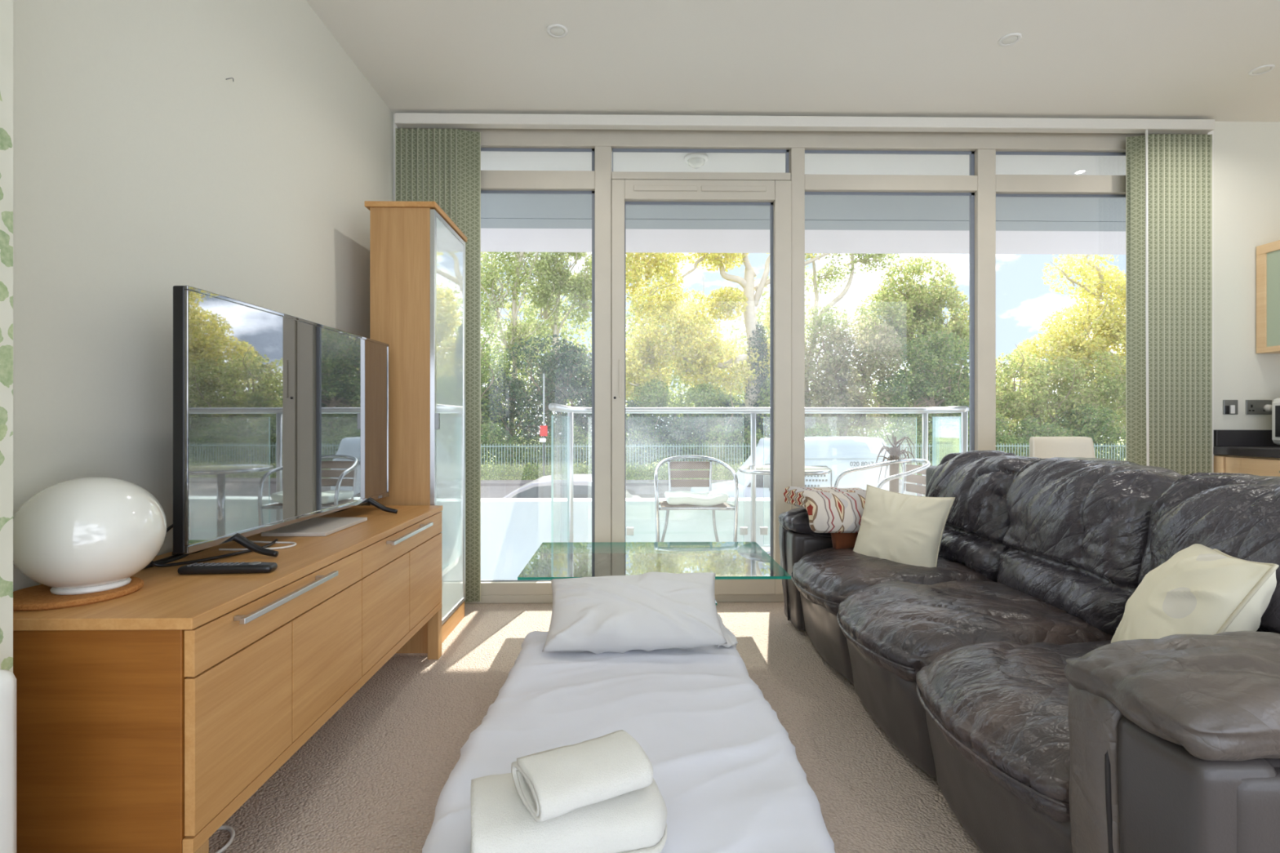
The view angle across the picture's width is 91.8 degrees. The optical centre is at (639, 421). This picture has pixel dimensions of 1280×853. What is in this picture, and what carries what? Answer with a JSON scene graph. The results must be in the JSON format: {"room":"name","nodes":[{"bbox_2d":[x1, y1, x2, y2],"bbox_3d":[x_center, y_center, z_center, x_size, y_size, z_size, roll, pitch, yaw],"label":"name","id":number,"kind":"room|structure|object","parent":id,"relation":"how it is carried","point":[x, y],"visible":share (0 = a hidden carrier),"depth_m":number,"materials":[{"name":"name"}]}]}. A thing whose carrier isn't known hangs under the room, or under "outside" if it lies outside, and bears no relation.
{"room":"living room","nodes":[
{"label":"living room","id":0,"kind":"room"},
{"bbox_2d":[0,0,13,672],"bbox_3d":[-1.244,-0.325,-0.295,0.442,2.650,2.650,0,0,-1],"label":"wall","id":1,"kind":"structure","parent":0,"point":[6,6],"depth_m":1.02,"materials":[{"name":"paint"}]},
{"bbox_2d":[13,0,393,591],"bbox_3d":[-1.407,-0.325,2.273,0.200,2.650,2.490,0,0,-1],"label":"wall","id":2,"kind":"structure","parent":0,"point":[141,171],"depth_m":1.67,"materials":[{"name":"paint"}]},
{"bbox_2d":[393,114,400,200],"bbox_3d":[-1.314,-0.325,3.359,0.020,2.650,0.060,0,0,-1],"label":"trim","id":3,"kind":"structure","parent":2,"relation":"attached to","point":[395,126],"depth_m":3.33,"materials":[{"name":"paint"}]},
{"bbox_2d":[208,602,982,852],"bbox_3d":[1.259,1.060,0.990,5.490,0.120,5.140,0,0,-1],"label":"floor","id":4,"kind":"structure","parent":0,"point":[372,778],"depth_m":1.86,"materials":[{"name":"carpet"}]},
{"bbox_2d":[0,669,16,852],"bbox_3d":[-0.974,0.684,0.337,0.103,0.632,1.205,0,0,-1],"label":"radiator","id":5,"kind":"object","parent":4,"relation":"on","point":[7,678],"visible":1,"depth_m":0.92,"materials":[{"name":"white metal"}]},
{"bbox_2d":[214,825,235,852],"bbox_3d":[-1.060,0.995,1.432,0.207,0.009,0.145,0,0,-29],"label":"lead","id":6,"kind":"object","parent":4,"relation":"on","point":[228,828],"visible":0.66,"depth_m":1.48,"materials":[{"name":"white plastic"}]},
{"bbox_2d":[13,505,442,852],"bbox_3d":[-1.046,0.680,1.888,0.499,0.640,1.518,0,0,-1],"label":"sideboard","id":7,"kind":"object","parent":4,"relation":"on","point":[147,717],"visible":0.98,"depth_m":1.19,"materials":[{"name":"brown wood"}]},
{"bbox_2d":[13,576,143,611],"bbox_3d":[-1.169,0.353,1.281,0.224,0.013,0.224,0,0,-1],"label":"mat","id":8,"kind":"object","parent":7,"relation":"on","point":[37,597],"visible":0.64,"depth_m":1.22,"materials":[{"name":"brown wood"}]},
{"bbox_2d":[13,476,167,595],"bbox_3d":[-1.146,0.232,1.297,0.250,0.229,0.250,0,0,-1],"label":"table lamp","id":9,"kind":"object","parent":8,"relation":"on","point":[83,535],"visible":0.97,"depth_m":1.22,"materials":[{"name":"white glass"}]},
{"bbox_2d":[148,554,179,564],"bbox_3d":[-1.235,0.354,1.527,0.060,0.010,0.505,0,0,5],"label":"power cable","id":10,"kind":"object","parent":7,"relation":"on","point":[175,555],"visible":0.12,"depth_m":1.59,"materials":[{"name":"black plastic"}]},
{"bbox_2d":[143,524,278,568],"bbox_3d":[-1.159,0.307,1.539,0.077,0.102,0.629,0,0,21],"label":"power cable","id":11,"kind":"object","parent":7,"relation":"on","point":[161,564],"visible":0.44,"depth_m":1.56,"materials":[{"name":"black plastic"}]},
{"bbox_2d":[177,561,277,574],"bbox_3d":[-0.979,0.349,1.474,0.210,0.021,0.048,0,0,-5],"label":"remote control","id":12,"kind":"object","parent":7,"relation":"on","point":[255,566],"visible":1,"depth_m":1.46,"materials":[{"name":"black plastic"}]},
{"bbox_2d":[218,540,296,551],"bbox_3d":[-1.080,0.356,1.782,0.179,0.006,0.127,0,0,-1],"label":"lead","id":13,"kind":"object","parent":7,"relation":"on","point":[253,541],"visible":0.78,"depth_m":1.75,"materials":[{"name":"plastic"}]},
{"bbox_2d":[172,285,397,556],"bbox_3d":[-1.088,0.019,2.023,0.278,0.680,1.120,0,0,1],"label":"television","id":14,"kind":"object","parent":7,"relation":"on","point":[280,420],"visible":0.98,"depth_m":1.77,"materials":[{"name":"black plastic"}]},
{"bbox_2d":[261,517,367,536],"bbox_3d":[-1.084,0.354,2.088,0.200,0.012,0.310,0,0,-1],"label":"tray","id":15,"kind":"object","parent":7,"relation":"on","point":[316,526],"visible":0.87,"depth_m":2.04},
{"bbox_2d":[364,200,466,653],"bbox_3d":[-1.029,0.028,2.921,0.312,1.944,0.529,0,0,-1],"label":"display cabinet","id":16,"kind":"object","parent":4,"relation":"on","point":[417,252],"visible":0.63,"depth_m":2.67,"materials":[{"name":"brown wood"}]},
{"bbox_2d":[422,628,835,852],"bbox_3d":[-0.026,0.896,1.502,0.875,0.201,1.912,0,0,-1],"label":"bed","id":17,"kind":"object","parent":4,"relation":"on","point":[729,777],"visible":0.8,"depth_m":1.59,"materials":[{"name":"white fabric"}]},
{"bbox_2d":[470,773,666,852],"bbox_3d":[-0.137,0.758,1.193,0.366,0.130,0.241,0,0,-15],"label":"bath towel","id":18,"kind":"object","parent":17,"relation":"on","point":[633,821],"visible":0.66,"depth_m":1.11,"materials":[{"name":"white fabric"}]},
{"bbox_2d":[511,729,653,822],"bbox_3d":[-0.102,0.659,1.172,0.241,0.069,0.158,0,0,-30],"label":"hand towel","id":19,"kind":"object","parent":18,"relation":"on","point":[553,783],"visible":1,"depth_m":1.13,"materials":[{"name":"white fabric"}]},
{"bbox_2d":[542,572,737,653],"bbox_3d":[-0.004,0.699,2.273,0.708,0.260,0.382,0,0,-11],"label":"bed pillow","id":20,"kind":"object","parent":17,"relation":"on","point":[648,611],"visible":1,"depth_m":2.17,"materials":[{"name":"white fabric"}]},
{"bbox_2d":[517,542,791,604],"bbox_3d":[0.055,0.820,2.929,1.131,0.354,0.735,0,0,-1],"label":"coffee table","id":21,"kind":"object","parent":4,"relation":"on","point":[553,560],"visible":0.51,"depth_m":2.92,"materials":[{"name":"clear glass"}]},
{"bbox_2d":[777,450,1279,852],"bbox_3d":[1.162,0.553,1.962,1.013,0.861,2.331,0,0,-1],"label":"sofa","id":22,"kind":"object","parent":4,"relation":"on","point":[995,668],"visible":0.88,"depth_m":1.45,"materials":[{"name":"leather"}]},
{"bbox_2d":[783,486,866,533],"bbox_3d":[0.929,0.409,2.892,0.418,0.185,0.376,0,0,-9],"label":"folded blanket","id":23,"kind":"object","parent":22,"relation":"on","point":[829,509],"visible":0.81,"depth_m":2.73,"materials":[{"name":"multicoloured fabric"}]},
{"bbox_2d":[831,533,857,549],"bbox_3d":[0.969,0.484,2.881,0.275,0.176,0.299,0,0,-9],"label":"throw","id":24,"kind":"object","parent":22,"relation":"on","point":[839,540],"visible":0.07,"depth_m":2.73,"materials":[{"name":"brown fabric"}]},
{"bbox_2d":[792,546,994,616],"bbox_3d":[1.009,0.648,2.572,0.706,0.188,0.609,0,0,-1],"label":"seat cushion","id":25,"kind":"object","parent":22,"relation":"on","point":[825,576],"depth_m":2.39,"materials":[{"name":"leather"}]},
{"bbox_2d":[853,484,955,567],"bbox_3d":[1.064,0.465,2.552,0.192,0.373,0.392,0,0,-34],"label":"throw cushion","id":26,"kind":"object","parent":22,"relation":"on","point":[897,527],"visible":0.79,"depth_m":2.48,"materials":[{"name":"beige fabric"}]},
{"bbox_2d":[838,581,1113,682],"bbox_3d":[1.020,0.647,1.966,0.704,0.189,0.598,0,0,-1],"label":"seat cushion","id":27,"kind":"object","parent":22,"relation":"on","point":[900,628],"depth_m":1.81,"materials":[{"name":"leather"}]},
{"bbox_2d":[925,450,1040,582],"bbox_3d":[1.401,0.369,2.578,0.325,0.494,0.604,0,0,-1],"label":"cushion","id":28,"kind":"object","parent":22,"relation":"on","point":[978,521],"depth_m":2.40,"materials":[{"name":"leather"}]},
{"bbox_2d":[915,640,1111,822],"bbox_3d":[1.027,0.650,1.367,0.709,0.183,0.599,0,0,-1],"label":"seat cushion","id":29,"kind":"object","parent":22,"relation":"on","point":[1003,705],"depth_m":1.30,"materials":[{"name":"leather"}]},
{"bbox_2d":[996,457,1184,635],"bbox_3d":[1.411,0.369,1.973,0.327,0.494,0.592,0,0,-1],"label":"cushion","id":30,"kind":"object","parent":22,"relation":"on","point":[1075,533],"depth_m":1.85,"materials":[{"name":"leather"}]},
{"bbox_2d":[1111,543,1279,643],"bbox_3d":[1.188,0.440,1.361,0.233,0.344,0.378,0,0,26],"label":"throw cushion","id":31,"kind":"object","parent":22,"relation":"on","point":[1200,589],"visible":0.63,"depth_m":1.26,"materials":[{"name":"fabric"}]},
{"bbox_2d":[1137,472,1279,634],"bbox_3d":[1.420,0.373,1.383,0.328,0.487,0.574,0,0,-1],"label":"cushion","id":32,"kind":"object","parent":22,"relation":"on","point":[1237,515],"depth_m":1.43,"materials":[{"name":"leather"}]},
{"bbox_2d":[1029,436,1095,458],"bbox_3d":[2.039,0.538,2.804,0.420,0.926,0.460,0,0,-9],"label":"dining chair","id":33,"kind":"object","parent":4,"relation":"on","point":[1042,447],"visible":0.1,"depth_m":2.99,"materials":[{"name":"beige leather"}]},
{"bbox_2d":[1213,454,1279,476],"bbox_3d":[3.455,0.593,2.534,0.610,0.815,1.755,0,0,-1],"label":"base cabinet","id":34,"kind":"object","parent":4,"relation":"on","point":[1260,466],"visible":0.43,"depth_m":3.23,"materials":[{"name":"brown wood"}]},
{"bbox_2d":[1213,430,1279,457],"bbox_3d":[3.457,0.116,2.535,0.605,0.135,1.758,0,0,-1],"label":"countertop","id":35,"kind":"structure","parent":34,"relation":"on","point":[1253,443],"depth_m":3.39,"materials":[{"name":"black stone"}]},
{"bbox_2d":[1271,397,1279,444],"bbox_3d":[3.507,0.007,3.072,0.364,0.262,0.440,0,0,7],"label":"microwave","id":36,"kind":"object","parent":35,"relation":"on","point":[1276,403],"visible":1,"depth_m":3.27,"materials":[{"name":"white plastic"}]},
{"bbox_2d":[760,546,769,551],"bbox_3d":[0.956,1.120,4.271,3.150,0.200,1.530,0,0,-1],"label":"floor","id":37,"kind":"structure","parent":0,"point":[765,548],"depth_m":4.95,"materials":[{"name":"white"}]},
{"bbox_2d":[653,455,738,542],"bbox_3d":[0.395,0.643,4.601,0.598,0.752,0.555,0,0,-1],"label":"tub chair","id":38,"kind":"object","parent":37,"relation":"on","point":[673,464],"visible":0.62,"depth_m":4.80,"materials":[{"name":"metal"}]},
{"bbox_2d":[664,488,728,506],"bbox_3d":[0.407,0.561,4.552,0.440,0.094,0.370,0,0,-1],"label":"seat pad","id":39,"kind":"object","parent":38,"relation":"on","point":[717,496],"visible":1,"depth_m":4.38,"materials":[{"name":"white fabric"}]},
{"bbox_2d":[548,402,968,545],"bbox_3d":[0.903,0.456,4.317,2.913,1.129,1.244,0,0,-1],"label":"balustrade","id":40,"kind":"object","parent":37,"relation":"on","point":[949,433],"visible":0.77,"depth_m":4.71,"materials":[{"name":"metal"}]},
{"bbox_2d":[737,465,831,555],"bbox_3d":[1.029,0.677,4.437,0.660,0.682,0.660,0,0,-1],"label":"bistro table","id":41,"kind":"object","parent":37,"relation":"on","point":[750,469],"visible":0.34,"depth_m":4.33,"materials":[{"name":"metal"}]},
{"bbox_2d":[833,458,931,494],"bbox_3d":[1.744,0.643,4.360,0.555,0.752,0.598,0,0,-9],"label":"tub chair","id":42,"kind":"object","parent":37,"relation":"on","point":[911,469],"visible":0.31,"depth_m":4.46,"materials":[{"name":"metal"}]},
{"bbox_2d":[875,432,917,493],"bbox_3d":[1.949,0.554,4.731,0.306,0.933,0.326,0,0,-1],"label":"potted plant","id":43,"kind":"object","parent":37,"relation":"on","point":[895,452],"visible":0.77,"depth_m":4.70,"materials":[{"name":"green plant"}]},
{"bbox_2d":[306,0,1279,121],"bbox_3d":[1.259,-1.725,0.990,5.490,0.150,5.140,0,0,-1],"label":"ceiling","id":44,"kind":"structure","parent":0,"point":[1072,59],"depth_m":2.81,"materials":[{"name":"paint"}]},
{"bbox_2d":[546,23,568,37],"bbox_3d":[-0.349,-1.647,2.619,0.090,0.006,0.090,0,0,-1],"label":"recessed light","id":45,"kind":"object","parent":44,"relation":"in","point":[556,30],"visible":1,"depth_m":2.61,"materials":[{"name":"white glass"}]},
{"bbox_2d":[998,32,1022,46],"bbox_3d":[1.598,-1.647,2.678,0.090,0.006,0.090,0,0,-1],"label":"recessed light","id":46,"kind":"object","parent":44,"relation":"in","point":[1009,39],"visible":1,"depth_m":2.67,"materials":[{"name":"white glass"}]},
{"bbox_2d":[1248,64,1275,75],"bbox_3d":[2.918,-1.647,2.911,0.090,0.006,0.090,0,0,-1],"label":"recessed light","id":47,"kind":"object","parent":44,"relation":"in","point":[1262,69],"visible":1,"depth_m":2.90,"materials":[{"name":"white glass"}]},
{"bbox_2d":[480,217,1125,231],"bbox_3d":[1.422,-1.718,4.856,12.000,0.365,0.235,0,0,-1],"label":"balcony soffit edge","id":48,"kind":"structure","parent":0,"point":[486,223],"depth_m":4.85,"materials":[{"name":"white paint"}]},
{"bbox_2d":[480,228,1125,254],"bbox_3d":[1.414,-1.550,5.329,12.000,0.020,0.710,0,0,-1],"label":"canopy","id":49,"kind":"object","parent":48,"relation":"attached to","point":[492,240],"visible":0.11,"depth_m":5.30,"materials":[{"name":"white"}]},
{"bbox_2d":[480,193,1125,221],"bbox_3d":[1.429,-1.718,4.409,12.000,0.365,0.630,0,0,-1],"label":"soffit panel","id":50,"kind":"object","parent":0,"point":[882,207],"visible":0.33,"depth_m":4.48,"materials":[{"name":"grey paint"}]},
{"bbox_2d":[480,151,1125,175],"bbox_3d":[1.439,-1.718,3.799,12.000,0.365,0.570,0,0,-1],"label":"soffit","id":51,"kind":"structure","parent":0,"point":[815,163],"depth_m":3.69,"materials":[{"name":"white paint"}]},
{"bbox_2d":[684,152,708,168],"bbox_3d":[0.327,-1.505,3.606,0.140,0.060,0.139,0,0,-1],"label":"ceiling light","id":52,"kind":"object","parent":51,"relation":"attached to","point":[695,160],"visible":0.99,"depth_m":3.57,"materials":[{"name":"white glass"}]},
{"bbox_2d":[404,121,1279,603],"bbox_3d":[1.229,-0.325,3.463,5.070,2.650,0.195,0,0,-1],"label":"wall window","id":53,"kind":"structure","parent":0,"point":[1246,154],"depth_m":3.42,"materials":[{"name":"paint"}]},
{"bbox_2d":[480,147,595,595],"bbox_3d":[-0.748,-0.279,3.437,0.996,2.468,0.073,0,0,-1],"label":"window","id":54,"kind":"structure","parent":53,"relation":"attached to","point":[531,182],"depth_m":3.41,"materials":[{"name":"paint"}]},
{"bbox_2d":[611,148,791,595],"bbox_3d":[0.339,-0.279,3.443,0.990,2.468,0.095,0,0,-1],"label":"door","id":55,"kind":"structure","parent":53,"relation":"attached to","point":[773,189],"depth_m":3.41,"materials":[{"name":"paint"}]},
{"bbox_2d":[633,185,697,191],"bbox_3d":[0.140,-1.277,3.397,0.350,0.030,0.008,0,0,-1],"label":"vent","id":56,"kind":"object","parent":55,"relation":"attached to","point":[636,188],"depth_m":3.39,"materials":[{"name":"paint"}]},
{"bbox_2d":[701,185,766,191],"bbox_3d":[0.515,-1.277,3.403,0.360,0.030,0.008,0,0,-1],"label":"vent","id":57,"kind":"object","parent":55,"relation":"attached to","point":[704,188],"depth_m":3.40,"materials":[{"name":"metal"}]},
{"bbox_2d":[394,112,1214,602],"bbox_3d":[0.904,-0.331,3.327,4.405,2.602,0.086,0,0,-1],"label":"vertical blind","id":58,"kind":"object","parent":53,"relation":"attached to","point":[1169,177],"visible":0.49,"depth_m":3.35,"materials":[{"name":"fabric"}]},
{"bbox_2d":[804,150,977,451],"bbox_3d":[1.393,-0.279,3.471,0.965,2.468,0.073,0,0,-1],"label":"window","id":59,"kind":"structure","parent":53,"relation":"attached to","point":[815,184],"depth_m":3.46,"materials":[{"name":"paint"}]},
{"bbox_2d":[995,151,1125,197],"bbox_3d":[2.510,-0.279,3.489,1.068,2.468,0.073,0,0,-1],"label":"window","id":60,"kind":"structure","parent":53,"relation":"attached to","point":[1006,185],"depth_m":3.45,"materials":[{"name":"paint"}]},
{"bbox_2d":[1222,400,1237,414],"bbox_3d":[3.246,-0.077,3.406,0.079,0.080,0.014,0,0,-1],"label":"light switch","id":61,"kind":"object","parent":53,"relation":"attached to","point":[1229,406],"visible":1,"depth_m":3.40,"materials":[{"name":"grey metal"}]},
{"bbox_2d":[1245,400,1271,414],"bbox_3d":[3.405,-0.077,3.401,0.142,0.080,0.029,0,0,-1],"label":"wall socket","id":62,"kind":"object","parent":53,"relation":"attached to","point":[1252,406],"visible":0.97,"depth_m":3.41,"materials":[{"name":"grey metal"}]},
{"bbox_3d":[3.904,-0.325,1.033,0.200,2.650,5.140,0,0,-1],"label":"wall","id":63,"kind":"structure","parent":0,"visible":0},
{"bbox_2d":[1256,240,1279,353],"bbox_3d":[3.582,-0.666,2.884,0.376,0.588,1.052,0,0,-1],"label":"upper cabinet","id":64,"kind":"object","parent":63,"relation":"attached to","point":[1268,255],"visible":1,"depth_m":3.35,"materials":[{"name":"brown wood"}]},
{"label":"outside","id":65,"kind":"structure","parent":0,"visible":0},
{"bbox_2d":[480,437,1124,479],"bbox_3d":[4.024,2.640,60.573,130.000,0.320,69.000,0,0,-1],"label":"ground","id":66,"kind":"structure","parent":65,"point":[509,477],"depth_m":27.49,"materials":[{"name":"green plant"}]},
{"bbox_2d":[480,302,510,455],"bbox_3d":[-9.074,-1.302,29.573,6.521,9.401,3.707,0,0,15],"label":"tree","id":67,"kind":"object","parent":66,"relation":"on","point":[485,371],"visible":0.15,"depth_m":28.59,"materials":[{"name":"green plant"}]},
{"bbox_2d":[480,251,559,464],"bbox_3d":[-6.932,-5.002,30.782,5.765,15.016,3.095,0,0,-9],"label":"tree","id":68,"kind":"object","parent":66,"relation":"on","point":[516,269],"visible":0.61,"depth_m":30.63,"materials":[{"name":"green plant"}]},
{"bbox_2d":[480,333,591,468],"bbox_3d":[-4.633,-0.798,28.862,6.353,6.624,3.840,0,0,10],"label":"tree","id":69,"kind":"object","parent":66,"relation":"on","point":[570,367],"visible":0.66,"depth_m":28.43,"materials":[{"name":"green plant"}]},
{"bbox_2d":[520,252,591,415],"bbox_3d":[-3.893,-5.246,32.113,4.446,15.510,2.961,0,0,5],"label":"tree","id":70,"kind":"object","parent":66,"relation":"on","point":[579,284],"visible":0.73,"depth_m":31.50,"materials":[{"name":"green plant"}]},
{"bbox_2d":[625,382,756,473],"bbox_3d":[2.025,0.360,28.548,6.734,4.315,2.595,0,0,-1],"label":"tree","id":71,"kind":"object","parent":66,"relation":"on","point":[686,428],"visible":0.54,"depth_m":28.12,"materials":[{"name":"green plant"}]},
{"bbox_2d":[628,377,769,437],"bbox_3d":[3.507,0.146,29.561,8.151,4.734,2.152,0,0,-1],"label":"tree","id":72,"kind":"object","parent":66,"relation":"on","point":[709,398],"visible":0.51,"depth_m":29.20,"materials":[{"name":"green plant"}]},
{"bbox_2d":[480,462,932,479],"bbox_3d":[9.084,2.182,26.453,44.808,0.925,0.807,0,0,-1],"label":"undergrowth","id":73,"kind":"object","parent":66,"relation":"on","point":[539,472],"visible":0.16,"depth_m":26.20,"materials":[{"name":"green plant"}]},
{"bbox_2d":[625,252,831,456],"bbox_3d":[3.642,-4.768,29.862,13.604,14.760,4.848,0,0,-1],"label":"tree","id":74,"kind":"object","parent":66,"relation":"on","point":[651,348],"visible":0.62,"depth_m":29.57,"materials":[{"name":"green plant"}]},
{"bbox_2d":[480,275,1125,463],"bbox_3d":[10.756,-2.367,37.153,59.164,13.407,4.570,0,0,-1],"label":"foliage","id":75,"kind":"object","parent":66,"relation":"on","point":[759,319],"visible":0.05,"depth_m":36.60,"materials":[{"name":"green plant"}]},
{"bbox_2d":[480,421,1125,477],"bbox_3d":[9.406,1.506,27.940,45.762,3.071,2.326,0,0,-1],"label":"hedge","id":76,"kind":"object","parent":66,"relation":"on","point":[713,433],"visible":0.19,"depth_m":27.67,"materials":[{"name":"green plant"}]},
{"bbox_2d":[480,443,1125,477],"bbox_3d":[10.461,1.700,26.877,53.813,1.440,0.050,0,0,-1],"label":"fence","id":77,"kind":"object","parent":66,"relation":"on","point":[484,446],"visible":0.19,"depth_m":26.72,"materials":[{"name":"metal"}]},
{"bbox_2d":[804,253,901,407],"bbox_3d":[10.362,-3.667,31.181,6.074,12.388,2.615,0,0,-1],"label":"tree","id":78,"kind":"object","parent":66,"relation":"on","point":[816,320],"visible":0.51,"depth_m":30.93,"materials":[{"name":"green plant"}]},
{"bbox_2d":[804,314,903,436],"bbox_3d":[9.794,-1.317,30.178,5.749,7.688,4.051,0,0,-1],"label":"tree","id":79,"kind":"object","parent":66,"relation":"on","point":[835,366],"visible":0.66,"depth_m":29.51,"materials":[{"name":"green plant"}]},
{"bbox_2d":[852,254,968,433],"bbox_3d":[14.427,-3.067,32.272,6.786,11.154,3.783,0,0,-4],"label":"tree","id":80,"kind":"object","parent":66,"relation":"on","point":[913,311],"visible":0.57,"depth_m":31.69,"materials":[{"name":"green plant"}]},
{"bbox_2d":[873,330,968,456],"bbox_3d":[14.280,-1.067,30.487,5.716,7.445,3.397,0,0,4],"label":"tree","id":81,"kind":"object","parent":66,"relation":"on","point":[925,395],"visible":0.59,"depth_m":29.76,"materials":[{"name":"green plant"}]},
{"bbox_2d":[968,403,1124,455],"bbox_3d":[18.565,0.846,28.861,7.710,3.340,2.371,0,0,-1],"label":"tree","id":82,"kind":"object","parent":66,"relation":"on","point":[1096,427],"visible":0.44,"depth_m":28.41,"materials":[{"name":"green plant"}]},
{"bbox_2d":[967,344,1125,451],"bbox_3d":[21.334,-0.557,29.908,11.218,6.178,3.444,0,0,-1],"label":"tree","id":83,"kind":"object","parent":66,"relation":"on","point":[1011,403],"visible":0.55,"depth_m":29.20,"materials":[{"name":"green plant"}]},
{"bbox_2d":[1008,254,1125,391],"bbox_3d":[24.409,-3.535,31.165,11.005,12.155,4.130,0,0,-1],"label":"tree","id":84,"kind":"object","parent":66,"relation":"on","point":[1108,322],"visible":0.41,"depth_m":30.93,"materials":[{"name":"green plant"}]},
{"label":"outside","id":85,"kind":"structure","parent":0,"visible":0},
{"bbox_3d":[4.901,2.650,6.160,130.000,0.300,5.040,0,0,-1],"label":"pavement","id":86,"kind":"object","parent":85,"visible":0},
{"bbox_2d":[480,497,769,579],"bbox_3d":[1.911,1.599,5.542,28.000,1.803,0.220,0,0,-1],"label":"wall","id":87,"kind":"structure","parent":86,"relation":"on","point":[513,530],"depth_m":5.39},
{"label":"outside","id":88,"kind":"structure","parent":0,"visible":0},
{"bbox_2d":[480,479,922,485],"bbox_3d":[4.591,2.630,25.377,130.000,0.340,1.400,0,0,-1],"label":"pavement","id":89,"kind":"structure","parent":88,"point":[483,482],"depth_m":24.78,"materials":[{"name":"concrete"}]},
{"bbox_2d":[539,373,547,475],"bbox_3d":[-3.861,0.300,24.823,0.320,4.400,0.103,0,0,-1],"label":"post","id":90,"kind":"object","parent":89,"relation":"on","point":[543,428],"visible":0.94,"depth_m":24.81,"materials":[{"name":"grey metal"}]},
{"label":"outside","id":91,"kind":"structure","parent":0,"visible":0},
{"bbox_2d":[480,484,922,498],"bbox_3d":[4.732,2.680,16.678,130.000,0.240,16.000,0,0,-1],"label":"road","id":92,"kind":"structure","parent":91,"point":[486,491],"depth_m":22.73,"materials":[{"name":"grey asphalt"}]},
{"bbox_2d":[503,474,641,497],"bbox_3d":[-1.794,1.827,12.173,4.089,1.465,1.720,0,0,-1],"label":"parked car","id":93,"kind":"object","parent":92,"relation":"on","point":[540,487],"visible":0.11,"depth_m":11.45,"materials":[{"name":"silver metal"}]},
{"bbox_2d":[690,435,889,497],"bbox_3d":[4.061,1.498,17.013,5.230,2.125,1.950,0,0,-1],"label":"van","id":94,"kind":"object","parent":92,"relation":"on","point":[840,454],"visible":0.47,"depth_m":16.09,"materials":[{"name":"paint"}]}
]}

